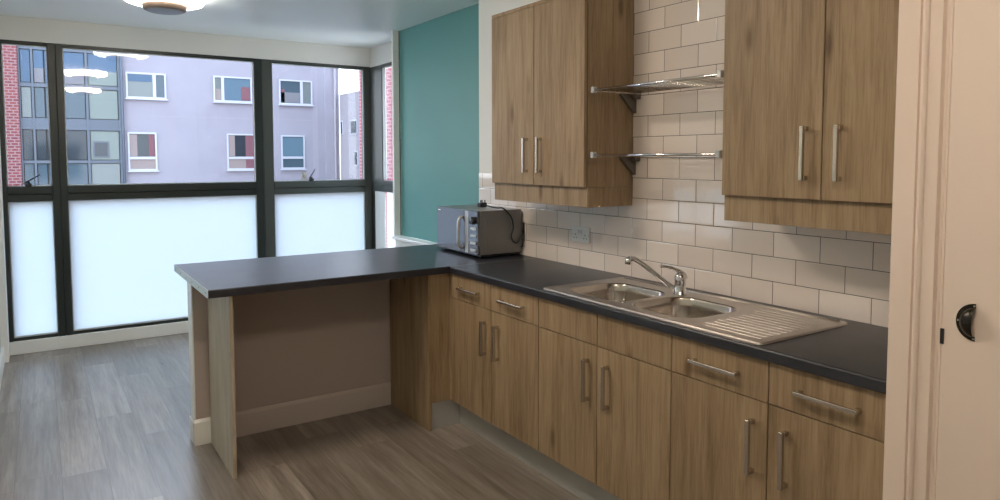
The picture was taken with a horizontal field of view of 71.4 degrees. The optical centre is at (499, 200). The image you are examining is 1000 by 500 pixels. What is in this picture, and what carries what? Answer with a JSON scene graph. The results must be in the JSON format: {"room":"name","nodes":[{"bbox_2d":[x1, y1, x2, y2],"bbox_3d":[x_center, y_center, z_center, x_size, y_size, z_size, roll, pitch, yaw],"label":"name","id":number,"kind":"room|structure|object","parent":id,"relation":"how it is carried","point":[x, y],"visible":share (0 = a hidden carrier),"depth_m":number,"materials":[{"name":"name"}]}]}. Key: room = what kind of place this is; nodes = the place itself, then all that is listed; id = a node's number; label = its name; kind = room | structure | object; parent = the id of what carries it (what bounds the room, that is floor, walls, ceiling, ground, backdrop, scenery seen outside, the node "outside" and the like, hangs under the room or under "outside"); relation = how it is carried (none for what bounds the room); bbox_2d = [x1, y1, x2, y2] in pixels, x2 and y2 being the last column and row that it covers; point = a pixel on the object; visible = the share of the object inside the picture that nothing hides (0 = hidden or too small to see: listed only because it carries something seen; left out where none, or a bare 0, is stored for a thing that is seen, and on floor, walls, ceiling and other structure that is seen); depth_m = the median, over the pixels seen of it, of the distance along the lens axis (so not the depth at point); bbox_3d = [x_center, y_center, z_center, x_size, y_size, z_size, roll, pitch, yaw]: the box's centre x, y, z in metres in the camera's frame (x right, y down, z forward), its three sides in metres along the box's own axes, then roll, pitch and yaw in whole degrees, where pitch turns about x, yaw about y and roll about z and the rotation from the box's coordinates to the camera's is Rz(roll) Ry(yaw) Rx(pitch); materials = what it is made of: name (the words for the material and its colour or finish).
{"room":"kitchen","nodes":[
{"label":"kitchen","id":0,"kind":"room"},
{"bbox_2d":[0,15,369,341],"bbox_3d":[-2.632,-0.153,6.070,3.300,2.570,0.175,-2,4,-33],"label":"wall","id":1,"kind":"structure","parent":0,"point":[18,28],"depth_m":5.82,"materials":[{"name":"white paint"}]},
{"bbox_2d":[0,39,65,341],"bbox_3d":[-3.618,-0.069,5.372,0.380,2.290,0.086,-2,4,-33],"label":"window","id":2,"kind":"structure","parent":1,"relation":"in","point":[32,214],"depth_m":5.39,"materials":[{"name":"black"}]},
{"bbox_2d":[24,174,39,185],"bbox_3d":[-3.595,-0.157,5.345,0.111,0.093,0.026,-2,4,-33],"label":"lever","id":3,"kind":"object","parent":2,"relation":"attached to","point":[27,182],"visible":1,"depth_m":5.33,"materials":[{"name":"black plastic"}]},
{"bbox_2d":[9,321,188,355],"bbox_3d":[-2.504,1.080,6.137,2.980,0.100,0.028,-2,4,-33],"label":"baseboard","id":4,"kind":"structure","parent":1,"relation":"attached to","point":[133,333],"depth_m":5.62,"materials":[{"name":"white wood"}]},
{"bbox_2d":[55,43,265,334],"bbox_3d":[-2.808,-0.103,5.907,1.563,2.290,0.086,-2,4,-33],"label":"window","id":5,"kind":"structure","parent":1,"relation":"in","point":[123,243],"depth_m":5.82,"materials":[{"name":"black"}]},
{"bbox_2d":[261,59,371,256],"bbox_3d":[-1.716,-0.149,6.629,1.057,2.290,0.086,-2,4,-33],"label":"window","id":6,"kind":"structure","parent":1,"relation":"in","point":[302,217],"depth_m":6.60,"materials":[{"name":"grey"}]},
{"bbox_2d":[301,172,306,179],"bbox_3d":[-1.840,-0.232,6.531,0.050,0.072,0.003,-2,4,-33],"label":"sticker","id":7,"kind":"object","parent":6,"relation":"attached to","point":[303,174],"visible":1,"depth_m":6.53,"materials":[{"name":"white paper"}]},
{"bbox_2d":[309,169,314,180],"bbox_3d":[-1.770,-0.243,6.550,0.068,0.111,0.026,-2,4,-33],"label":"lever","id":8,"kind":"object","parent":6,"relation":"attached to","point":[310,177],"visible":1,"depth_m":6.54,"materials":[{"name":"black metal"}]},
{"bbox_2d":[0,0,478,47],"bbox_3d":[-0.329,-1.297,2.466,3.250,0.150,8.600,-2,4,-33],"label":"ceiling","id":9,"kind":"structure","parent":0,"point":[351,23],"depth_m":5.25,"materials":[{"name":"white paint"}]},
{"bbox_2d":[125,0,204,14],"bbox_3d":[-2.183,-1.288,4.529,0.486,0.115,0.486,-2,4,-33],"label":"ceiling light","id":10,"kind":"object","parent":9,"relation":"attached to","point":[164,7],"visible":1,"depth_m":4.47,"materials":[{"name":"white paint"}]},
{"bbox_2d":[125,0,204,9],"bbox_3d":[-2.183,-1.305,4.528,0.486,0.058,0.486,-2,4,-33],"label":"diffuser","id":11,"kind":"object","parent":10,"relation":"attached to","point":[186,4],"depth_m":4.47,"materials":[{"name":"white plastic"}]},
{"bbox_2d":[0,333,581,499],"bbox_3d":[-0.325,1.403,2.633,3.250,0.120,8.600,-2,4,-33],"label":"floor","id":12,"kind":"structure","parent":0,"point":[107,421],"depth_m":3.60,"materials":[{"name":"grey wood"}]},
{"bbox_2d":[207,296,236,478],"bbox_3d":[-1.381,0.858,3.449,0.018,0.871,0.502,-2,4,-33],"label":"end panel","id":13,"kind":"object","parent":12,"relation":"on","point":[220,310],"visible":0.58,"depth_m":3.38,"materials":[{"name":"brown wood"}]},
{"bbox_2d":[390,273,452,430],"bbox_3d":[-0.459,0.820,4.043,0.150,0.871,0.526,-2,4,-33],"label":"end panel","id":14,"kind":"object","parent":12,"relation":"on","point":[421,306],"visible":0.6,"depth_m":3.89,"materials":[{"name":"brown wood"}]},
{"bbox_2d":[452,274,539,450],"bbox_3d":[0.174,0.769,3.663,0.597,0.718,0.799,-2,4,-33],"label":"base cabinet","id":15,"kind":"object","parent":12,"relation":"on","point":[495,329],"visible":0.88,"depth_m":3.46,"materials":[{"name":"brown wood"}]},
{"bbox_2d":[432,400,620,499],"bbox_3d":[0.371,1.251,2.890,0.196,0.150,2.454,-2,4,-33],"label":"plinth","id":16,"kind":"object","parent":12,"relation":"on","point":[447,412],"visible":0.77,"depth_m":3.46,"materials":[{"name":"grey"}]},
{"bbox_2d":[539,298,673,499],"bbox_3d":[0.616,0.809,2.998,0.597,0.718,0.799,-2,4,-33],"label":"base cabinet","id":17,"kind":"object","parent":12,"relation":"on","point":[605,383],"visible":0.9,"depth_m":2.80,"materials":[{"name":"brown wood"}]},
{"bbox_2d":[670,335,885,499],"bbox_3d":[1.058,0.850,2.332,0.597,0.718,0.799,-2,4,-33],"label":"base cabinet","id":18,"kind":"object","parent":12,"relation":"on","point":[743,427],"visible":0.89,"depth_m":2.18,"materials":[{"name":"brown wood"}]},
{"bbox_2d":[450,258,887,393],"bbox_3d":[0.633,0.428,2.974,0.594,0.039,2.392,-2,4,-33],"label":"countertop","id":19,"kind":"structure","parent":18,"relation":"on","point":[854,353],"depth_m":2.36,"materials":[{"name":"stone"}]},
{"bbox_2d":[625,256,687,295],"bbox_3d":[0.672,0.321,2.997,0.268,0.159,0.060,0,4,9],"label":"mixer tap","id":20,"kind":"object","parent":19,"relation":"on","point":[679,289],"visible":1,"depth_m":2.98,"materials":[{"name":"silver metal"}]},
{"bbox_2d":[673,273,686,295],"bbox_3d":[0.773,0.354,2.983,0.058,0.096,0.058,-2,4,-33],"label":"tap","id":21,"kind":"object","parent":20,"relation":"on","point":[679,289],"depth_m":2.96,"materials":[{"name":"silver metal"}]},
{"bbox_2d":[544,277,847,344],"bbox_3d":[0.716,0.484,2.814,0.507,0.154,1.150,-2,4,-33],"label":"sink","id":22,"kind":"object","parent":19,"relation":"in","point":[754,323],"visible":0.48,"depth_m":2.76,"materials":[{"name":"silver metal"}]},
{"bbox_2d":[192,280,390,419],"bbox_3d":[-0.839,0.812,4.185,1.875,0.870,0.099,-2,4,-33],"label":"wall","id":23,"kind":"structure","parent":0,"point":[290,345],"depth_m":3.94,"materials":[{"name":"beige"}]},
{"bbox_2d":[187,282,195,419],"bbox_3d":[-1.624,0.784,3.663,0.007,0.743,0.109,-2,4,-33],"label":"trim","id":24,"kind":"structure","parent":23,"relation":"attached to","point":[189,287],"depth_m":3.64,"materials":[{"name":"white paint"}]},
{"bbox_2d":[189,416,210,445],"bbox_3d":[-1.596,1.211,3.709,0.086,0.135,0.131,-2,4,-33],"label":"baseboard","id":25,"kind":"structure","parent":23,"relation":"attached to","point":[200,429],"depth_m":3.66,"materials":[{"name":"white wood"}]},
{"bbox_2d":[236,382,390,436],"bbox_3d":[-1.089,1.194,3.974,1.012,0.135,0.015,-2,4,-33],"label":"baseboard","id":26,"kind":"structure","parent":23,"relation":"attached to","point":[271,417],"depth_m":3.97,"materials":[{"name":"beige wood"}]},
{"bbox_2d":[174,244,535,298],"bbox_3d":[-0.801,0.366,4.011,1.839,0.038,0.923,-2,4,-33],"label":"countertop","id":27,"kind":"structure","parent":23,"relation":"on","point":[216,279],"depth_m":3.74,"materials":[{"name":"stone"}]},
{"bbox_2d":[437,200,524,257],"bbox_3d":[-0.140,0.160,4.356,0.366,0.329,0.547,-2,4,-32],"label":"microwave","id":28,"kind":"object","parent":27,"relation":"on","point":[482,230],"visible":1,"depth_m":4.18,"materials":[{"name":"grey metal"}]},
{"bbox_2d":[370,42,391,68],"bbox_3d":[-1.016,-0.191,6.644,0.170,2.570,1.000,-2,4,-33],"label":"wall","id":29,"kind":"structure","parent":0,"point":[381,54],"depth_m":6.58,"materials":[{"name":"white paint"}]},
{"bbox_2d":[370,62,399,248],"bbox_3d":[-1.008,-0.142,6.552,0.082,2.285,0.834,-2,4,-33],"label":"window","id":30,"kind":"structure","parent":29,"relation":"in","point":[381,185],"depth_m":6.68,"materials":[{"name":"grey"}]},
{"bbox_2d":[400,3,478,242],"bbox_3d":[-0.409,-0.531,5.332,0.080,1.730,1.460,-2,4,-33],"label":"wall","id":31,"kind":"structure","parent":0,"point":[439,57],"depth_m":5.35,"materials":[{"name":"teal paint"}]},
{"bbox_2d":[391,30,399,235],"bbox_3d":[-0.884,-0.566,5.911,0.052,1.730,0.028,-2,4,-33],"label":"trim","id":32,"kind":"structure","parent":31,"relation":"attached to","point":[394,34],"depth_m":5.90,"materials":[{"name":"white paint"}]},
{"bbox_2d":[398,31,401,234],"bbox_3d":[-0.854,-0.567,5.920,0.008,1.730,0.015,-2,4,-33],"label":"trim","id":33,"kind":"structure","parent":31,"relation":"attached to","point":[398,31],"depth_m":5.91,"materials":[{"name":"grey"}]},
{"bbox_2d":[479,0,539,173],"bbox_3d":[1.561,0.079,2.217,0.130,2.570,5.960,-2,4,-33],"label":"wall","id":34,"kind":"structure","parent":0,"point":[487,8],"depth_m":4.54,"materials":[{"name":"white paint"}]},
{"bbox_2d":[395,240,417,246],"bbox_3d":[-0.432,0.765,5.395,0.140,0.815,1.460,-2,4,-33],"label":"sill","id":35,"kind":"structure","parent":34,"relation":"attached to","point":[398,243],"depth_m":5.82,"materials":[{"name":"white paint"}]},
{"bbox_2d":[392,235,436,244],"bbox_3d":[-0.480,0.348,5.337,0.095,0.025,1.460,-2,4,-33],"label":"trim","id":36,"kind":"structure","parent":34,"relation":"attached to","point":[400,238],"depth_m":5.65,"materials":[{"name":"white"}]},
{"bbox_2d":[492,0,633,207],"bbox_3d":[0.290,-0.504,3.658,0.348,1.028,0.800,-2,4,-33],"label":"upper cabinet","id":37,"kind":"object","parent":34,"relation":"attached to","point":[548,56],"visible":1,"depth_m":3.41,"materials":[{"name":"brown wood"}]},
{"bbox_2d":[572,226,589,243],"bbox_3d":[0.438,0.184,3.783,0.012,0.085,0.149,-2,4,-33],"label":"wall socket","id":38,"kind":"object","parent":34,"relation":"attached to","point":[579,234],"visible":1,"depth_m":3.77,"materials":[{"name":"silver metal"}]},
{"bbox_2d":[590,150,722,174],"bbox_3d":[0.748,-0.159,3.028,0.302,0.111,0.778,-2,4,-33],"label":"wall shelf","id":39,"kind":"object","parent":34,"relation":"attached to","point":[629,160],"visible":0.68,"depth_m":3.10,"materials":[{"name":"silver metal"}]},
{"bbox_2d":[591,70,723,112],"bbox_3d":[0.748,-0.460,3.009,0.302,0.111,0.778,-2,4,-33],"label":"wall shelf","id":40,"kind":"object","parent":34,"relation":"attached to","point":[630,98],"visible":0.75,"depth_m":3.05,"materials":[{"name":"silver metal"}]},
{"bbox_2d":[479,0,890,326],"bbox_3d":[0.703,-0.441,3.358,0.006,1.670,3.052,-2,4,-33],"label":"backsplash","id":41,"kind":"structure","parent":34,"relation":"attached to","point":[675,216],"depth_m":3.12,"materials":[{"name":"tile"}]},
{"bbox_2d":[722,0,898,234],"bbox_3d":[1.167,-0.424,2.334,0.348,1.028,0.800,-2,4,-33],"label":"upper cabinet","id":42,"kind":"object","parent":34,"relation":"attached to","point":[809,98],"visible":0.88,"depth_m":2.30,"materials":[{"name":"brown wood"}]},
{"bbox_3d":[-1.544,0.118,1.641,0.215,2.570,8.425,-2,4,-33],"label":"wall","id":43,"kind":"structure","parent":0,"visible":0},
{"bbox_2d":[0,347,4,387],"bbox_3d":[-1.388,1.342,1.696,0.020,0.120,8.220,-2,4,-33],"label":"baseboard","id":44,"kind":"structure","parent":43,"relation":"attached to","point":[2,358],"depth_m":4.85,"materials":[{"name":"white"}]},
{"bbox_2d":[0,148,9,362],"bbox_3d":[-3.707,-0.004,5.143,0.045,2.390,0.215,-2,4,-33],"label":"trim","id":45,"kind":"structure","parent":43,"relation":"attached to","point":[4,326],"depth_m":5.11,"materials":[{"name":"white paint"}]},
{"bbox_3d":[2.100,0.169,0.744,0.600,2.570,2.903,-2,4,-33],"label":"wall","id":46,"kind":"structure","parent":0,"visible":0},
{"bbox_2d":[883,0,953,499],"bbox_3d":[1.053,0.292,1.765,0.034,2.200,0.126,-2,4,-33],"label":"trim","id":47,"kind":"structure","parent":46,"relation":"attached to","point":[925,27],"depth_m":1.75,"materials":[{"name":"beige paint"}]},
{"bbox_2d":[935,0,999,499],"bbox_3d":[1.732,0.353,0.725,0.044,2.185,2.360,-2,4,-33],"label":"door","id":48,"kind":"structure","parent":46,"relation":"in","point":[968,446],"depth_m":1.65,"materials":[{"name":"beige paint"}]},
{"label":"outside","id":49,"kind":"structure","parent":0,"visible":0},
{"bbox_3d":[-14.747,5.897,45.305,140.000,0.300,75.500,-2,4,-33],"label":"ground","id":50,"kind":"structure","parent":49,"visible":0},
{"bbox_2d":[2,45,22,185],"bbox_3d":[-26.675,-3.260,29.148,10.950,20.000,8.300,-2,4,-33],"label":"brick building","id":51,"kind":"structure","parent":50,"relation":"on","point":[9,52],"depth_m":28.57,"materials":[{"name":"brick"}]},
{"bbox_2d":[17,46,125,193],"bbox_3d":[-19.968,-3.470,32.407,3.820,20.000,6.260,-2,4,-33],"label":"building","id":52,"kind":"structure","parent":50,"relation":"on","point":[93,80],"depth_m":30.05,"materials":[{"name":"blue"}]},
{"bbox_2d":[34,68,43,82],"bbox_3d":[-19.341,-5.260,29.175,0.330,0.590,0.009,-2,4,-33],"label":"blind","id":53,"kind":"object","parent":52,"relation":"hanging from","point":[38,72],"depth_m":29.18,"materials":[{"name":"grey"}]},
{"bbox_2d":[64,70,83,84],"bbox_3d":[-18.303,-5.304,29.861,0.780,0.590,0.009,-2,4,-33],"label":"blind","id":54,"kind":"object","parent":52,"relation":"hanging from","point":[71,77],"depth_m":29.87,"materials":[{"name":"grey"}]},
{"bbox_2d":[88,71,116,85],"bbox_3d":[-17.394,-5.342,30.461,1.080,0.590,0.009,-2,4,-33],"label":"blind","id":55,"kind":"object","parent":52,"relation":"hanging from","point":[95,78],"depth_m":30.46,"materials":[{"name":"grey"}]},
{"bbox_2d":[122,53,339,183],"bbox_3d":[-14.779,-3.767,37.104,10.010,20.000,8.140,-2,4,-33],"label":"apartment block","id":56,"kind":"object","parent":50,"relation":"on","point":[186,119],"visible":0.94,"depth_m":33.22,"materials":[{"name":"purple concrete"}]},
{"bbox_2d":[130,134,137,155],"bbox_3d":[-16.480,-2.495,31.300,0.290,0.980,0.009,-2,4,-33],"label":"curtain","id":57,"kind":"object","parent":56,"relation":"hanging from","point":[133,137],"depth_m":31.31,"materials":[{"name":"grey fabric"}]},
{"bbox_2d":[128,74,151,81],"bbox_3d":[-16.205,-5.516,31.300,0.960,0.310,0.009,-2,4,-33],"label":"curtain","id":58,"kind":"object","parent":56,"relation":"hanging from","point":[131,77],"depth_m":31.30,"materials":[{"name":"blue fabric"}]},
{"bbox_2d":[149,135,154,155],"bbox_3d":[-15.867,-2.521,31.705,0.240,0.980,0.009,-2,4,-33],"label":"curtain","id":59,"kind":"object","parent":56,"relation":"hanging from","point":[151,137],"depth_m":31.71,"materials":[{"name":"pink fabric"}]},
{"bbox_2d":[216,89,220,99],"bbox_3d":[-13.419,-5.079,33.174,0.220,0.500,0.009,-2,4,-33],"label":"curtain","id":60,"kind":"object","parent":56,"relation":"hanging from","point":[218,91],"depth_m":33.17,"materials":[{"name":"grey fabric"}]},
{"bbox_2d":[229,135,234,155],"bbox_3d":[-12.957,-2.653,33.627,0.280,1.000,0.009,-2,4,-33],"label":"curtain","id":61,"kind":"object","parent":56,"relation":"hanging from","point":[231,137],"depth_m":33.63,"materials":[{"name":"grey fabric"}]},
{"bbox_2d":[241,87,249,100],"bbox_3d":[-12.377,-5.198,33.858,0.420,0.650,0.009,-2,4,-33],"label":"curtain","id":62,"kind":"object","parent":56,"relation":"hanging from","point":[245,91],"depth_m":33.85,"materials":[{"name":"pink fabric"}]},
{"bbox_2d":[245,136,253,167],"bbox_3d":[-12.268,-2.393,34.100,0.370,1.580,0.009,-2,4,-33],"label":"curtain","id":63,"kind":"object","parent":56,"relation":"hanging from","point":[249,142],"depth_m":34.09,"materials":[{"name":"pink fabric"}]},
{"bbox_2d":[281,92,299,102],"bbox_3d":[-10.559,-5.200,35.063,0.960,0.500,0.009,-2,4,-33],"label":"curtain","id":64,"kind":"object","parent":56,"relation":"hanging from","point":[286,97],"depth_m":35.06,"materials":[{"name":"grey fabric"}]},
{"bbox_2d":[339,91,359,178],"bbox_3d":[-3.935,0.518,33.821,4.245,11.820,9.990,-2,4,-33],"label":"side wing","id":65,"kind":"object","parent":50,"relation":"on","point":[349,102],"visible":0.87,"depth_m":35.45},
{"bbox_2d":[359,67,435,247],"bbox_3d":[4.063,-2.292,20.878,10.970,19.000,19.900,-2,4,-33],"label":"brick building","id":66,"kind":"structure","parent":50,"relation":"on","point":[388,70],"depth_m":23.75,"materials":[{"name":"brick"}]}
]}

